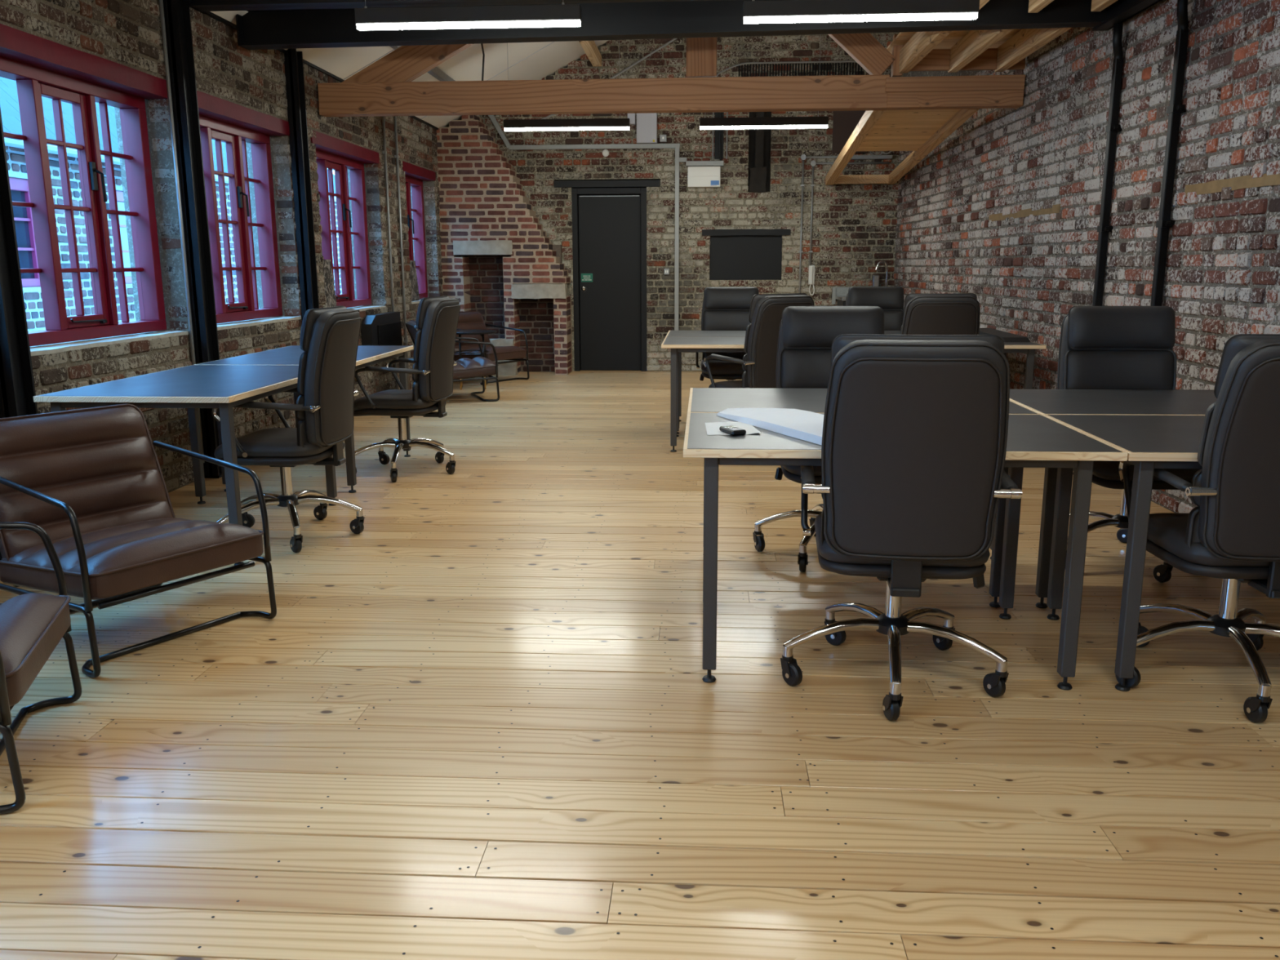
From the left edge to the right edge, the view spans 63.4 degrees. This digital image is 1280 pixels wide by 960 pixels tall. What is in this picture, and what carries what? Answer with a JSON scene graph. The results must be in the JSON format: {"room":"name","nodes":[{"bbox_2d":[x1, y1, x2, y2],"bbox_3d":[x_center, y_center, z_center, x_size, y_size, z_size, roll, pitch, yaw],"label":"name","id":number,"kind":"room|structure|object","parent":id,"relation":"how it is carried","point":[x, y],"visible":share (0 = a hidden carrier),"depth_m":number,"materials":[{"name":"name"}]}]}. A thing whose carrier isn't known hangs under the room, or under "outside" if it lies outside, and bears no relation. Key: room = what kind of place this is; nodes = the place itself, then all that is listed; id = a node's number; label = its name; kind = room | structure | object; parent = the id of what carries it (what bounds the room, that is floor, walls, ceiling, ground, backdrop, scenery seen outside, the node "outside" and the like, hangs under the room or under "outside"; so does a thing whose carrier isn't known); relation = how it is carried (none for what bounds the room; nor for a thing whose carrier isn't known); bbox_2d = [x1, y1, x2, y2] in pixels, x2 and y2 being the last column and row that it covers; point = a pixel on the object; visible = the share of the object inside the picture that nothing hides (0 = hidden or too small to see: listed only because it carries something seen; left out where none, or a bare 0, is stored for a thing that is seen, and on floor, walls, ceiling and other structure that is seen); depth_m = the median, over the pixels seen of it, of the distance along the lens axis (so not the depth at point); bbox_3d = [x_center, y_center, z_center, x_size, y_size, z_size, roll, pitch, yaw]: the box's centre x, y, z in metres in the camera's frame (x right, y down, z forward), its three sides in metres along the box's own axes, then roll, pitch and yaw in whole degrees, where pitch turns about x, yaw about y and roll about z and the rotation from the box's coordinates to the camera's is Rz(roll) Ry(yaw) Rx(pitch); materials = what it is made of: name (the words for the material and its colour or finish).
{"room":"open-plan office","nodes":[
{"label":"open-plan office","id":0,"kind":"room"},
{"bbox_2d":[0,0,443,493],"bbox_3d":[-2.906,-1.115,4.815,0.334,2.780,15.907,1,12,3],"label":"wall","id":1,"kind":"structure","parent":0,"point":[126,33],"depth_m":6.59,"materials":[{"name":"brick"}]},
{"bbox_2d":[0,23,189,355],"bbox_3d":[-2.837,-1.393,5.209,0.249,1.430,1.683,1,12,3],"label":"window","id":2,"kind":"structure","parent":1,"relation":"in","point":[40,67],"depth_m":5.35,"materials":[{"name":"paint"}]},
{"bbox_2d":[159,0,204,462],"bbox_3d":[-2.657,-1.402,6.015,0.022,2.650,0.022,1,12,3],"label":"conduit","id":3,"kind":"object","parent":1,"relation":"attached to","point":[161,2],"visible":0.71,"depth_m":5.95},
{"bbox_2d":[196,90,301,330],"bbox_3d":[-2.730,-1.750,6.919,0.248,1.430,1.623,1,12,3],"label":"window","id":4,"kind":"structure","parent":1,"relation":"in","point":[220,120],"depth_m":7.11,"materials":[{"name":"paint"}]},
{"bbox_2d":[194,8,438,129],"bbox_3d":[-2.743,-2.469,4.519,0.030,0.020,15.500,1,12,3],"label":"trim","id":5,"kind":"structure","parent":1,"relation":"attached to","point":[210,14],"depth_m":7.86,"materials":[{"name":"black metal"}]},
{"bbox_2d":[311,130,385,311],"bbox_3d":[-2.601,-2.176,8.966,0.249,1.431,1.694,1,12,3],"label":"window","id":6,"kind":"structure","parent":1,"relation":"in","point":[338,155],"depth_m":9.18,"materials":[{"name":"paint"}]},
{"bbox_2d":[322,259,337,307],"bbox_3d":[-2.565,-1.592,8.487,0.035,0.419,0.320,1,12,3],"label":"print","id":7,"kind":"object","parent":6,"relation":"on","point":[330,294],"visible":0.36,"depth_m":8.53},
{"bbox_2d":[382,115,398,389],"bbox_3d":[-2.405,-2.183,9.961,0.033,2.710,0.044,1,12,3],"label":"conduit","id":8,"kind":"object","parent":1,"relation":"attached to","point":[384,152],"visible":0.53,"depth_m":9.89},
{"bbox_2d":[393,115,409,388],"bbox_3d":[-2.381,-2.263,10.342,0.033,2.710,0.044,1,12,3],"label":"conduit","id":9,"kind":"object","parent":1,"relation":"attached to","point":[397,156],"visible":0.81,"depth_m":10.31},
{"bbox_2d":[402,160,435,303],"bbox_3d":[-2.462,-2.640,11.184,0.248,1.429,1.274,1,12,3],"label":"window","id":10,"kind":"structure","parent":1,"relation":"in","point":[415,175],"depth_m":11.61,"materials":[{"name":"paint"}]},
{"bbox_2d":[360,311,402,345],"bbox_3d":[-2.386,-1.366,9.618,0.105,0.350,0.900,1,12,3],"label":"heater","id":11,"kind":"object","parent":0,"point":[383,328],"visible":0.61,"depth_m":9.45,"materials":[{"name":"black plastic"}]},
{"bbox_2d":[210,10,608,128],"bbox_3d":[-1.108,-3.338,4.337,4.000,2.140,16.300,1,12,3],"label":"ceiling","id":12,"kind":"structure","parent":0,"point":[522,60],"depth_m":10.21,"materials":[{"name":"white paint"}]},
{"bbox_2d":[354,0,582,30],"bbox_3d":[-0.880,-2.853,5.192,1.160,1.095,0.064,1,12,3],"label":"linear light","id":13,"kind":"object","parent":12,"relation":"hanging from","point":[563,15],"visible":1,"depth_m":5.27,"materials":[{"name":"black plastic"}]},
{"bbox_2d":[356,20,580,30],"bbox_3d":[-0.878,-2.328,5.301,1.152,0.022,0.042,1,12,3],"label":"diffuser","id":14,"kind":"object","parent":13,"relation":"attached to","point":[361,24],"depth_m":5.29,"materials":[{"name":"white"}]},
{"bbox_2d":[503,40,630,131],"bbox_3d":[-0.675,-3.753,9.412,1.160,1.095,0.064,1,12,3],"label":"linear light","id":15,"kind":"object","parent":12,"relation":"hanging from","point":[580,124],"visible":0.91,"depth_m":9.48,"materials":[{"name":"black plastic"}]},
{"bbox_2d":[504,126,629,131],"bbox_3d":[-0.674,-3.228,9.522,1.152,0.022,0.042,1,12,3],"label":"diffuser","id":16,"kind":"object","parent":15,"relation":"attached to","point":[506,128],"depth_m":9.50,"materials":[{"name":"white"}]},
{"bbox_2d":[699,34,828,129],"bbox_3d":[1.120,-3.927,9.263,1.160,1.495,0.064,1,12,3],"label":"linear light","id":17,"kind":"object","parent":12,"relation":"hanging from","point":[765,122],"visible":0.96,"depth_m":9.38,"materials":[{"name":"black plastic"}]},
{"bbox_2d":[700,124,827,129],"bbox_3d":[1.123,-3.206,9.414,1.152,0.022,0.042,1,12,3],"label":"diffuser","id":18,"kind":"object","parent":17,"relation":"attached to","point":[702,126],"depth_m":9.40,"materials":[{"name":"white"}]},
{"bbox_2d":[435,115,572,375],"bbox_3d":[-1.569,-2.716,12.100,1.462,2.954,0.540,1,12,3],"label":"wall","id":19,"kind":"structure","parent":0,"point":[485,208],"depth_m":11.90,"materials":[{"name":"brick"}]},
{"bbox_2d":[464,244,562,372],"bbox_3d":[-1.504,-2.054,12.441,1.150,1.500,0.114,1,12,3],"label":"wall","id":20,"kind":"structure","parent":0,"point":[486,271],"depth_m":12.40,"materials":[{"name":"brick"}]},
{"bbox_2d":[0,369,1279,959],"bbox_3d":[0.105,0.302,5.071,6.400,0.121,16.200,1,12,3],"label":"floor","id":21,"kind":"structure","parent":0,"point":[480,720],"depth_m":2.77,"materials":[{"name":"brown wood"}]},
{"bbox_2d":[0,106,38,417],"bbox_3d":[-2.725,-1.010,4.381,0.090,2.750,0.140,1,12,3],"label":"steel column","id":22,"kind":"structure","parent":21,"relation":"on","point":[17,388],"depth_m":4.45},
{"bbox_2d":[0,521,81,814],"bbox_3d":[-1.920,0.378,2.587,0.780,0.754,0.679,-4,12,-17],"label":"leather armchair","id":23,"kind":"object","parent":21,"relation":"on","point":[32,625],"visible":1,"depth_m":2.67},
{"bbox_2d":[0,592,71,706],"bbox_3d":[-1.859,0.452,2.622,0.640,0.186,0.630,-4,12,-17],"label":"seat cushion","id":24,"kind":"object","parent":23,"relation":"on","point":[32,625],"depth_m":2.65,"materials":[{"name":"brown leather"}]},
{"bbox_2d":[0,403,276,677],"bbox_3d":[-1.825,0.159,3.639,0.780,0.754,0.679,8,14,33],"label":"leather armchair","id":25,"kind":"object","parent":21,"relation":"on","point":[92,478],"visible":0.98,"depth_m":3.59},
{"bbox_2d":[0,405,173,558],"bbox_3d":[-2.035,0.014,3.751,0.262,0.499,0.610,8,14,33],"label":"cushion","id":26,"kind":"object","parent":25,"relation":"on","point":[102,462],"depth_m":3.71,"materials":[{"name":"brown leather"}]},
{"bbox_2d":[0,517,262,599],"bbox_3d":[-1.772,0.244,3.621,0.640,0.186,0.630,8,14,33],"label":"seat cushion","id":27,"kind":"object","parent":25,"relation":"on","point":[122,555],"depth_m":3.46,"materials":[{"name":"brown leather"}]},
{"bbox_2d":[33,364,337,565],"bbox_3d":[-2.067,-0.123,5.037,0.838,0.741,1.378,1,12,3],"label":"desk","id":28,"kind":"object","parent":21,"relation":"on","point":[193,388],"visible":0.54,"depth_m":4.58,"materials":[{"name":"black laminate"}]},
{"bbox_2d":[163,0,222,478],"bbox_3d":[-2.616,-1.474,6.095,0.090,2.960,0.150,1,12,3],"label":"steel column","id":29,"kind":"structure","parent":21,"relation":"on","point":[176,12],"depth_m":6.04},
{"bbox_2d":[187,0,725,11],"bbox_3d":[-0.445,-2.781,5.773,4.240,0.205,0.141,1,12,4],"label":"steel beam","id":30,"kind":"structure","parent":29,"relation":"attached to","point":[198,5],"depth_m":5.85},
{"bbox_2d":[211,305,364,552],"bbox_3d":[-1.632,-0.263,4.864,0.662,1.084,0.686,-1,12,-6],"label":"office chair","id":31,"kind":"object","parent":21,"relation":"on","point":[329,338],"visible":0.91,"depth_m":4.66,"materials":[{"name":"black leather"}]},
{"bbox_2d":[213,427,344,459],"bbox_3d":[-1.681,-0.173,4.869,0.500,0.094,0.485,1,12,3],"label":"seat cushion","id":32,"kind":"object","parent":31,"relation":"on","point":[273,443],"depth_m":4.65,"materials":[{"name":"leather"}]},
{"bbox_2d":[297,351,307,395],"bbox_3d":[-1.458,-0.511,4.785,0.084,0.198,0.470,1,12,3],"label":"cushion","id":33,"kind":"object","parent":31,"relation":"on","point":[302,382],"depth_m":4.56,"materials":[{"name":"leather"}]},
{"bbox_2d":[284,48,319,320],"bbox_3d":[-2.511,-1.746,7.791,0.090,2.800,0.130,1,12,3],"label":"steel column","id":34,"kind":"structure","parent":21,"relation":"on","point":[293,63],"depth_m":7.66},
{"bbox_2d":[195,345,413,493],"bbox_3d":[-1.982,-0.405,6.387,0.838,0.741,1.378,1,12,3],"label":"desk","id":35,"kind":"object","parent":21,"relation":"on","point":[366,355],"visible":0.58,"depth_m":6.14,"materials":[{"name":"black laminate"}]},
{"bbox_2d":[345,295,460,482],"bbox_3d":[-1.454,-0.583,6.382,0.671,1.078,0.681,1,12,7],"label":"office chair","id":36,"kind":"object","parent":21,"relation":"on","point":[437,317],"visible":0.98,"depth_m":6.19,"materials":[{"name":"black leather"}]},
{"bbox_2d":[353,389,446,410],"bbox_3d":[-1.484,-0.494,6.407,0.500,0.094,0.485,1,12,7],"label":"seat cushion","id":37,"kind":"object","parent":36,"relation":"on","point":[391,399],"depth_m":6.19,"materials":[{"name":"leather"}]},
{"bbox_2d":[404,320,499,401],"bbox_3d":[-1.802,-1.153,9.939,0.780,0.754,0.679,-5,13,-20],"label":"leather armchair","id":38,"kind":"object","parent":21,"relation":"on","point":[465,367],"visible":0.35,"depth_m":9.76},
{"bbox_2d":[453,356,496,379],"bbox_3d":[-1.743,-1.080,9.977,0.640,0.186,0.630,-5,13,-20],"label":"seat cushion","id":39,"kind":"object","parent":38,"relation":"on","point":[465,367],"depth_m":9.75,"materials":[{"name":"brown leather"}]},
{"bbox_2d":[454,329,497,390],"bbox_3d":[-1.754,-1.258,10.839,0.524,0.596,0.524,1,12,3],"label":"side table","id":40,"kind":"object","parent":21,"relation":"on","point":[460,332],"visible":0.56,"depth_m":10.70,"materials":[{"name":"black metal"}]},
{"bbox_2d":[453,311,529,384],"bbox_3d":[-1.746,-1.485,11.531,0.780,0.754,0.679,8,15,36],"label":"leather armchair","id":41,"kind":"object","parent":21,"relation":"on","point":[468,320],"visible":0.45,"depth_m":11.54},
{"bbox_2d":[454,311,491,353],"bbox_3d":[-1.948,-1.631,11.653,0.262,0.499,0.610,8,15,36],"label":"cushion","id":42,"kind":"object","parent":41,"relation":"on","point":[467,320],"depth_m":11.65,"materials":[{"name":"brown leather"}]},
{"bbox_2d":[453,346,526,360],"bbox_3d":[-1.695,-1.399,11.510,0.640,0.186,0.630,8,15,36],"label":"seat cushion","id":43,"kind":"object","parent":41,"relation":"on","point":[503,353],"depth_m":11.34,"materials":[{"name":"brown leather"}]},
{"bbox_2d":[661,337,745,452],"bbox_3d":[0.799,-0.621,7.380,1.266,0.741,0.770,1,12,3],"label":"desk","id":44,"kind":"object","parent":21,"relation":"on","point":[677,344],"visible":0.46,"depth_m":7.07,"materials":[{"name":"black laminate"}]},
{"bbox_2d":[665,330,746,434],"bbox_3d":[0.847,-0.778,8.137,1.266,0.741,0.770,1,12,3],"label":"desk","id":45,"kind":"object","parent":21,"relation":"on","point":[671,333],"visible":0.16,"depth_m":8.07,"materials":[{"name":"black laminate"}]},
{"bbox_2d":[695,286,759,381],"bbox_3d":[0.724,-1.024,8.475,0.661,1.084,0.711,0,12,0],"label":"office chair","id":46,"kind":"object","parent":21,"relation":"on","point":[723,308],"visible":0.39,"depth_m":8.58,"materials":[{"name":"black leather"}]},
{"bbox_2d":[701,358,746,374],"bbox_3d":[0.744,-0.932,8.473,0.485,0.094,0.500,1,12,3],"label":"seat cushion","id":47,"kind":"object","parent":46,"relation":"on","point":[717,366],"depth_m":8.25,"materials":[{"name":"leather"}]},
{"bbox_2d":[702,352,746,360],"bbox_3d":[0.756,-1.044,8.654,0.470,0.143,0.068,1,12,3],"label":"cushion","id":48,"kind":"object","parent":46,"relation":"on","point":[735,355],"depth_m":8.64,"materials":[{"name":"leather"}]},
{"bbox_2d":[702,310,751,330],"bbox_3d":[0.757,-1.318,8.622,0.470,0.198,0.084,1,12,3],"label":"cushion","id":49,"kind":"object","parent":46,"relation":"on","point":[713,320],"depth_m":8.60,"materials":[{"name":"leather"}]},
{"bbox_2d":[703,293,813,388],"bbox_3d":[0.795,-0.706,6.948,0.661,1.084,0.712,-9,14,-35],"label":"office chair","id":50,"kind":"object","parent":21,"relation":"on","point":[765,317],"visible":0.41,"depth_m":6.58,"materials":[{"name":"black leather"}]},
{"bbox_2d":[752,306,884,572],"bbox_3d":[0.848,-0.208,4.555,0.670,1.084,0.658,-1,12,-4],"label":"office chair","id":51,"kind":"object","parent":21,"relation":"on","point":[806,334],"visible":0.36,"depth_m":4.63,"materials":[{"name":"black leather"}]},
{"bbox_2d":[782,465,822,475],"bbox_3d":[0.852,-0.110,4.524,0.485,0.094,0.500,1,12,3],"label":"seat cushion","id":52,"kind":"object","parent":51,"relation":"on","point":[788,470],"depth_m":4.31,"materials":[{"name":"leather"}]},
{"bbox_2d":[779,348,831,388],"bbox_3d":[0.865,-0.496,4.673,0.470,0.198,0.084,1,12,3],"label":"cushion","id":53,"kind":"object","parent":51,"relation":"on","point":[799,368],"depth_m":4.65,"materials":[{"name":"leather"}]},
{"bbox_2d":[687,387,1040,607],"bbox_3d":[0.830,0.042,4.195,1.266,0.741,0.770,1,12,3],"label":"desk","id":54,"kind":"object","parent":21,"relation":"on","point":[701,400],"visible":0.28,"depth_m":3.98,"materials":[{"name":"black laminate"}]},
{"bbox_2d":[845,286,903,330],"bbox_3d":[1.921,-1.019,8.432,0.658,1.084,0.710,0,12,-1],"label":"office chair","id":55,"kind":"object","parent":21,"relation":"on","point":[890,299],"visible":0.2,"depth_m":8.53,"materials":[{"name":"black leather"}]},
{"bbox_2d":[883,309,903,330],"bbox_3d":[1.949,-1.313,8.579,0.470,0.198,0.084,0,12,2],"label":"cushion","id":56,"kind":"object","parent":55,"relation":"on","point":[893,318],"depth_m":8.55,"materials":[{"name":"leather"}]},
{"bbox_2d":[780,333,1022,720],"bbox_3d":[0.769,0.096,3.100,0.672,1.084,0.673,1,12,7],"label":"office chair","id":57,"kind":"object","parent":21,"relation":"on","point":[915,427],"visible":1,"depth_m":2.81,"materials":[{"name":"black leather"}]},
{"bbox_2d":[813,513,990,567],"bbox_3d":[0.782,0.176,3.155,0.485,0.094,0.500,1,12,7],"label":"seat cushion","id":58,"kind":"object","parent":57,"relation":"on","point":[828,556],"depth_m":2.94,"materials":[{"name":"leather"}]},
{"bbox_2d":[821,508,989,551],"bbox_3d":[0.755,0.145,2.946,0.470,0.143,0.068,1,12,7],"label":"cushion","id":59,"kind":"object","parent":57,"relation":"on","point":[824,547],"depth_m":2.98,"materials":[{"name":"leather"}]},
{"bbox_2d":[683,413,1128,690],"bbox_3d":[0.782,0.200,3.438,1.266,0.741,0.770,1,12,3],"label":"desk","id":60,"kind":"object","parent":21,"relation":"on","point":[1033,441],"visible":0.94,"depth_m":3.10,"materials":[{"name":"black laminate"}]},
{"bbox_2d":[705,422,760,435],"bbox_3d":[0.290,-0.174,3.407,0.171,0.007,0.277,-1,12,-3],"label":"paper sheet","id":61,"kind":"object","parent":60,"relation":"on","point":[712,428],"visible":0.79,"depth_m":3.41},
{"bbox_2d":[715,408,823,444],"bbox_3d":[0.490,-0.192,3.370,0.147,0.055,0.772,-5,13,-23],"label":"folded plan","id":62,"kind":"object","parent":60,"relation":"on","point":[806,425],"visible":0.77,"depth_m":3.37,"materials":[{"name":"paper"}]},
{"bbox_2d":[900,293,980,334],"bbox_3d":[1.909,-0.696,6.884,0.671,1.084,0.675,1,12,7],"label":"office chair","id":63,"kind":"object","parent":21,"relation":"on","point":[948,313],"visible":0.17,"depth_m":6.51,"materials":[{"name":"black leather"}]},
{"bbox_2d":[1004,341,1046,389],"bbox_3d":[2.067,-0.609,7.302,1.266,0.741,0.770,1,12,3],"label":"desk","id":64,"kind":"object","parent":21,"relation":"on","point":[1029,348],"visible":0.15,"depth_m":6.88,"materials":[{"name":"black laminate"}]},
{"bbox_2d":[978,328,1030,342],"bbox_3d":[2.609,-1.063,7.572,0.170,0.034,1.050,1,12,3],"label":"slab","id":65,"kind":"object","parent":64,"relation":"on","point":[1006,336],"visible":0.71,"depth_m":7.33,"materials":[{"name":"plastic"}]},
{"bbox_2d":[989,389,1217,608],"bbox_3d":[2.097,0.054,4.118,1.266,0.741,0.770,1,12,3],"label":"desk","id":66,"kind":"object","parent":21,"relation":"on","point":[1043,402],"visible":0.34,"depth_m":3.91,"materials":[{"name":"black laminate"}]},
{"bbox_2d":[1043,414,1204,691],"bbox_3d":[2.050,0.212,3.360,1.266,0.741,0.770,1,12,3],"label":"desk","id":67,"kind":"object","parent":21,"relation":"on","point":[1151,442],"visible":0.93,"depth_m":3.12,"materials":[{"name":"black laminate"}]},
{"bbox_2d":[1057,306,1199,582],"bbox_3d":[2.115,-0.181,4.407,0.656,1.084,0.714,1,12,6],"label":"office chair","id":68,"kind":"object","parent":21,"relation":"on","point":[1100,347],"visible":0.34,"depth_m":4.52,"materials":[{"name":"black leather"}]},
{"bbox_2d":[1063,349,1177,389],"bbox_3d":[2.105,-0.476,4.558,0.470,0.198,0.084,1,12,3],"label":"cushion","id":69,"kind":"object","parent":68,"relation":"on","point":[1083,369],"depth_m":4.54,"materials":[{"name":"leather"}]},
{"bbox_2d":[1092,460,1199,480],"bbox_3d":[2.092,-0.090,4.409,0.485,0.094,0.500,1,12,3],"label":"seat cushion","id":70,"kind":"object","parent":68,"relation":"on","point":[1102,470],"depth_m":4.19,"materials":[{"name":"leather"}]},
{"bbox_2d":[1115,333,1279,723],"bbox_3d":[1.790,0.097,3.076,0.671,1.084,0.675,1,12,7],"label":"office chair","id":71,"kind":"object","parent":21,"relation":"on","point":[1232,535],"visible":0.89,"depth_m":2.84,"materials":[{"name":"black leather"}]},
{"bbox_2d":[1185,506,1199,548],"bbox_3d":[1.796,0.147,2.921,0.470,0.143,0.068,0,12,2],"label":"cushion","id":72,"kind":"object","parent":71,"relation":"on","point":[1193,531],"depth_m":2.94,"materials":[{"name":"leather"}]},
{"bbox_2d":[1190,468,1202,506],"bbox_3d":[1.796,0.025,2.895,0.478,0.116,0.079,0,12,2],"label":"lumbar cushion","id":73,"kind":"object","parent":71,"relation":"on","point":[1197,480],"depth_m":2.91,"materials":[{"name":"leather"}]},
{"bbox_2d":[1197,402,1216,466],"bbox_3d":[1.795,-0.118,2.841,0.470,0.198,0.084,0,12,2],"label":"cushion","id":74,"kind":"object","parent":71,"relation":"on","point":[1206,455],"depth_m":2.83,"materials":[{"name":"leather"}]},
{"bbox_2d":[1146,512,1270,566],"bbox_3d":[1.802,0.177,3.132,0.485,0.094,0.500,0,12,2],"label":"seat cushion","id":75,"kind":"object","parent":71,"relation":"on","point":[1168,540],"depth_m":3.02,"materials":[{"name":"leather"}]},
{"bbox_2d":[462,32,903,371],"bbox_3d":[0.381,-3.716,12.294,5.800,5.000,0.514,1,12,3],"label":"wall","id":76,"kind":"structure","parent":0,"point":[854,225],"depth_m":12.08,"materials":[{"name":"brick"}]},
{"bbox_2d":[488,115,687,330],"bbox_3d":[-0.609,-2.803,12.266,2.315,2.991,0.052,1,12,3],"label":"grey trunking","id":77,"kind":"object","parent":76,"relation":"attached to","point":[677,146],"visible":0.77,"depth_m":12.05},
{"bbox_2d":[636,112,657,143],"bbox_3d":[0.080,-4.057,11.939,0.235,0.335,0.096,1,12,3],"label":"control box","id":78,"kind":"object","parent":77,"relation":"on","point":[646,123],"visible":0.83,"depth_m":11.89,"materials":[{"name":"grey plastic"}]},
{"bbox_2d":[554,179,660,188],"bbox_3d":[-0.385,-3.479,12.178,1.243,0.078,0.134,1,12,3],"label":"lintel","id":79,"kind":"object","parent":76,"relation":"attached to","point":[558,184],"visible":1,"depth_m":12.12,"materials":[{"name":"black paint"}]},
{"bbox_2d":[571,187,647,371],"bbox_3d":[-0.357,-2.387,12.424,0.885,2.150,0.132,1,12,3],"label":"door","id":80,"kind":"structure","parent":76,"relation":"in","point":[609,232],"depth_m":12.43,"materials":[{"name":"black paint"}]},
{"bbox_2d":[685,160,724,187],"bbox_3d":[0.750,-3.543,11.999,0.435,0.290,0.105,1,12,3],"label":"electrical box","id":81,"kind":"object","parent":76,"relation":"attached to","point":[700,174],"visible":1,"depth_m":11.96,"materials":[{"name":"white plastic"}]},
{"bbox_2d":[701,228,790,279],"bbox_3d":[1.247,-2.645,12.237,1.041,0.622,0.125,1,12,3],"label":"blocked opening","id":82,"kind":"object","parent":76,"relation":"attached to","point":[735,254],"visible":1,"depth_m":12.24,"materials":[{"name":"black paint"}]},
{"bbox_2d":[747,111,771,191],"bbox_3d":[1.387,-3.817,12.012,0.260,0.939,0.201,1,12,3],"label":"flue slot","id":83,"kind":"object","parent":76,"relation":"attached to","point":[759,140],"visible":0.8,"depth_m":12.01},
{"bbox_2d":[711,60,862,160],"bbox_3d":[1.710,-4.207,11.817,1.759,1.069,0.044,1,12,3],"label":"cable tray","id":84,"kind":"object","parent":76,"relation":"attached to","point":[718,150],"visible":0.66,"depth_m":11.74,"materials":[{"name":"black metal"}]},
{"bbox_2d":[798,154,837,293],"bbox_3d":[2.308,-2.666,12.120,0.912,2.202,0.044,1,12,3],"label":"conduit","id":85,"kind":"object","parent":76,"relation":"attached to","point":[803,157],"visible":0.8,"depth_m":12.01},
{"bbox_2d":[831,110,866,153],"bbox_3d":[2.366,-3.956,11.697,0.370,0.500,0.040,1,12,3],"label":"board","id":86,"kind":"object","parent":76,"relation":"attached to","point":[844,122],"visible":0.46,"depth_m":11.68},
{"bbox_2d":[825,108,978,185],"bbox_3d":[2.345,-3.149,9.881,0.790,0.343,4.140,1,12,5],"label":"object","id":87,"kind":"object","parent":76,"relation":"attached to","point":[919,131],"visible":0.84,"depth_m":9.18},
{"bbox_2d":[886,0,1117,73],"bbox_3d":[2.248,-2.663,5.430,1.060,0.215,5.971,1,12,3],"label":"ceiling","id":88,"kind":"structure","parent":0,"point":[996,50],"depth_m":7.24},
{"bbox_2d":[893,0,1279,513],"bbox_3d":[2.889,-1.598,4.353,0.315,3.875,15.907,0,12,2],"label":"wall","id":89,"kind":"structure","parent":0,"point":[1005,211],"depth_m":6.00,"materials":[{"name":"brick"}]},
{"bbox_2d":[317,33,1025,116],"bbox_3d":[0.158,-3.744,7.754,5.366,1.892,0.153,1,12,5],"label":"roof truss","id":90,"kind":"object","parent":89,"relation":"attached to","point":[386,86],"visible":0.93,"depth_m":7.85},
{"bbox_2d":[235,0,1107,49],"bbox_3d":[0.114,-2.824,6.312,5.336,0.225,0.140,1,12,6],"label":"steel beam","id":91,"kind":"structure","parent":89,"relation":"attached to","point":[264,29],"depth_m":6.33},
{"bbox_2d":[1092,22,1123,306],"bbox_3d":[2.753,-1.338,6.182,0.096,2.580,0.095,0,12,2],"label":"pipe","id":92,"kind":"object","parent":89,"relation":"attached to","point":[1113,128],"visible":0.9,"depth_m":6.07,"materials":[{"name":"black metal"}]},
{"bbox_2d":[1092,0,1161,31],"bbox_3d":[2.604,-2.362,4.285,0.090,0.200,3.600,0,12,3],"label":"channel","id":93,"kind":"object","parent":89,"relation":"attached to","point":[1121,11],"visible":1,"depth_m":5.77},
{"bbox_2d":[1150,0,1188,306],"bbox_3d":[2.729,-1.190,5.427,0.096,2.600,0.095,0,12,2],"label":"pipe","id":94,"kind":"object","parent":89,"relation":"attached to","point":[1175,108],"visible":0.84,"depth_m":5.32,"materials":[{"name":"black metal"}]},
{"bbox_3d":[2.134,-3.690,4.060,2.500,1.360,16.300,1,12,3],"label":"ceiling","id":95,"kind":"structure","parent":0,"visible":0},
{"bbox_2d":[742,0,979,23],"bbox_3d":[1.095,-3.030,5.031,1.160,1.495,0.064,1,12,3],"label":"linear light","id":96,"kind":"object","parent":95,"relation":"hanging from","point":[782,11],"visible":1,"depth_m":5.15,"materials":[{"name":"black plastic"}]},
{"bbox_2d":[743,13,977,23],"bbox_3d":[1.098,-2.309,5.181,1.152,0.022,0.042,1,12,3],"label":"diffuser","id":97,"kind":"object","parent":96,"relation":"attached to","point":[748,18],"depth_m":5.17,"materials":[{"name":"white"}]},
{"label":"outside","id":98,"kind":"structure","parent":0,"visible":0},
{"bbox_3d":[-5.719,1.176,8.280,5.600,0.100,21.000,1,12,3],"label":"ground","id":99,"kind":"structure","parent":98,"visible":0},
{"bbox_2d":[4,146,342,331],"bbox_3d":[-5.183,-0.926,8.835,0.264,3.786,17.007,1,12,3],"label":"wall","id":100,"kind":"structure","parent":99,"relation":"on","point":[15,157],"depth_m":9.21,"materials":[{"name":"brick"}]},
{"bbox_2d":[8,177,40,287],"bbox_3d":[-5.156,-1.925,8.007,0.060,0.880,1.500,1,12,3],"label":"window","id":101,"kind":"structure","parent":100,"relation":"in","point":[20,191],"depth_m":8.61,"materials":[{"name":"glass"}]},
{"bbox_2d":[115,190,132,284],"bbox_3d":[-4.991,-2.475,10.645,0.060,0.880,1.500,1,12,3],"label":"window","id":102,"kind":"structure","parent":100,"relation":"in","point":[120,200],"depth_m":10.09,"materials":[{"name":"paint"}]},
{"bbox_2d":[0,76,335,193],"bbox_3d":[-6.700,-4.274,8.228,3.548,3.200,17.000,1,12,3],"label":"alley","id":103,"kind":"structure","parent":100,"relation":"on","point":[9,103],"depth_m":9.12,"materials":[{"name":"stone"}]},
{"bbox_2d":[4,137,336,201],"bbox_3d":[-4.912,-2.731,8.438,0.100,0.095,17.000,1,12,3],"label":"gutter","id":104,"kind":"object","parent":103,"relation":"attached to","point":[73,153],"visible":0.02,"depth_m":8.63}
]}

